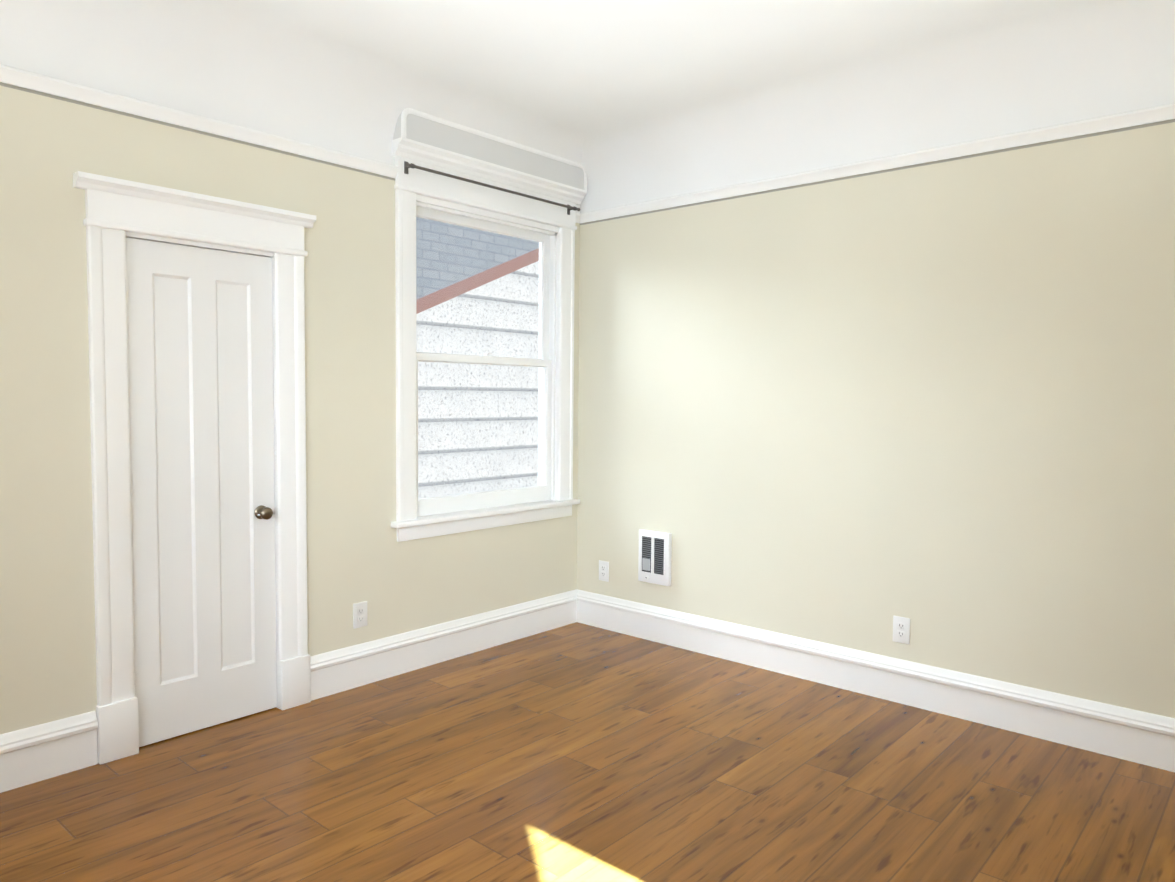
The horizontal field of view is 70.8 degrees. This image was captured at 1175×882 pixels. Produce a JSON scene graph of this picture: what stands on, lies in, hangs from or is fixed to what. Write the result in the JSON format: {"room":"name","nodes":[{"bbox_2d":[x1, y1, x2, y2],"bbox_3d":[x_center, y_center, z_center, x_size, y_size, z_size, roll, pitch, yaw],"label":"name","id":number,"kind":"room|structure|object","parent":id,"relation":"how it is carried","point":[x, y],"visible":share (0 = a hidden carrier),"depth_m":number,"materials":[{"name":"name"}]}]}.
{"room":"empty bedroom","nodes":[
{"label":"empty bedroom","id":0,"kind":"room"},
{"bbox_2d":[0,85,579,733],"bbox_3d":[-1.902,-0.043,3.570,0.600,2.530,4.900,3,4,41],"label":"wall","id":1,"kind":"structure","parent":0,"point":[356,549],"depth_m":3.43,"materials":[{"name":"paint"}]},
{"bbox_2d":[0,711,97,792],"bbox_3d":[-2.541,1.176,2.441,0.032,0.205,1.978,3,4,41],"label":"baseboard","id":2,"kind":"structure","parent":1,"relation":"attached to","point":[36,753],"depth_m":3.06,"materials":[{"name":"paint"}]},
{"bbox_2d":[73,171,315,764],"bbox_3d":[-1.629,0.111,3.504,0.210,2.235,0.958,3,4,41],"label":"door frame","id":3,"kind":"structure","parent":1,"relation":"attached to","point":[119,212],"depth_m":3.25,"materials":[{"name":"paint"}]},
{"bbox_2d":[0,64,398,180],"bbox_3d":[-2.057,-1.266,2.834,0.034,0.063,3.374,3,4,41],"label":"rail","id":4,"kind":"object","parent":1,"relation":"attached to","point":[27,81],"depth_m":3.32,"materials":[{"name":"paint"}]},
{"bbox_2d":[126,238,276,746],"bbox_3d":[-1.595,0.212,3.475,0.102,2.025,0.608,3,4,41],"label":"door","id":5,"kind":"structure","parent":1,"relation":"in","point":[200,359],"depth_m":3.47,"materials":[{"name":"paint"}]},
{"bbox_2d":[353,601,366,628],"bbox_3d":[-1.115,0.854,4.063,0.007,0.124,0.080,3,4,41],"label":"electrical outlet","id":6,"kind":"object","parent":1,"relation":"attached to","point":[359,614],"visible":1,"depth_m":4.06,"materials":[{"name":"white plastic"}]},
{"bbox_2d":[310,590,575,700],"bbox_3d":[-0.691,1.080,4.543,0.032,0.205,1.840,3,4,41],"label":"baseboard","id":7,"kind":"structure","parent":1,"relation":"attached to","point":[343,669],"depth_m":4.39,"materials":[{"name":"paint"}]},
{"bbox_2d":[391,108,586,541],"bbox_3d":[-0.567,-0.588,4.676,0.282,2.153,1.381,3,4,41],"label":"window unit","id":8,"kind":"structure","parent":1,"relation":"in","point":[426,140],"depth_m":4.60,"materials":[{"name":"paint"}]},
{"bbox_2d":[404,161,579,214],"bbox_3d":[-0.486,-1.382,4.554,0.063,0.060,1.286,3,4,41],"label":"curtain rod","id":9,"kind":"object","parent":8,"relation":"attached to","point":[407,165],"visible":1,"depth_m":4.44,"materials":[{"name":"grey metal"}]},
{"bbox_2d":[0,622,1174,881],"bbox_3d":[0.013,1.373,2.050,4.700,0.100,5.050,3,4,41],"label":"floor","id":10,"kind":"structure","parent":0,"point":[576,752],"depth_m":3.00,"materials":[{"name":"brown wood"}]},
{"bbox_2d":[0,0,1174,213],"bbox_3d":[0.039,-1.448,1.898,4.700,0.490,5.050,3,4,41],"label":"ceiling","id":11,"kind":"structure","parent":0,"point":[624,102],"depth_m":3.52,"materials":[{"name":"paint"}]},
{"bbox_2d":[577,122,1174,717],"bbox_3d":[1.643,-0.024,3.817,4.700,2.530,0.150,3,4,41],"label":"wall","id":12,"kind":"structure","parent":0,"point":[935,402],"depth_m":3.83,"materials":[{"name":"paint"}]},
{"bbox_2d":[599,560,608,581],"bbox_3d":[0.100,0.803,5.108,0.080,0.124,0.007,3,4,41],"label":"electrical outlet","id":13,"kind":"object","parent":12,"relation":"attached to","point":[603,570],"visible":1,"depth_m":5.10,"materials":[{"name":"white plastic"}]},
{"bbox_2d":[638,529,671,585],"bbox_3d":[0.388,0.679,4.823,0.220,0.305,0.045,3,4,41],"label":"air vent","id":14,"kind":"object","parent":12,"relation":"in","point":[655,557],"visible":1,"depth_m":4.81,"materials":[{"name":"metal"}]},
{"bbox_2d":[576,589,1174,771],"bbox_3d":[1.572,1.140,3.812,4.400,0.205,0.032,3,4,41],"label":"baseboard","id":15,"kind":"structure","parent":12,"relation":"attached to","point":[1136,736],"depth_m":3.86,"materials":[{"name":"paint"}]},
{"bbox_2d":[576,103,1174,224],"bbox_3d":[1.592,-1.278,3.678,4.400,0.063,0.040,3,4,41],"label":"rail","id":16,"kind":"object","parent":12,"relation":"attached to","point":[1164,114],"depth_m":3.78,"materials":[{"name":"paint"}]},
{"bbox_2d":[893,616,909,643],"bbox_3d":[1.479,0.890,3.898,0.080,0.124,0.007,3,4,41],"label":"electrical outlet","id":17,"kind":"object","parent":12,"relation":"attached to","point":[901,629],"visible":1,"depth_m":3.90,"materials":[{"name":"white plastic"}]},
{"label":"outside","id":18,"kind":"structure","parent":0,"visible":0},
{"bbox_2d":[416,217,538,498],"bbox_3d":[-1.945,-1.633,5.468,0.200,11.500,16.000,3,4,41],"label":"window pane","id":19,"kind":"structure","parent":18,"point":[488,384],"depth_m":6.64,"materials":[{"name":"clear glass"}]}
]}

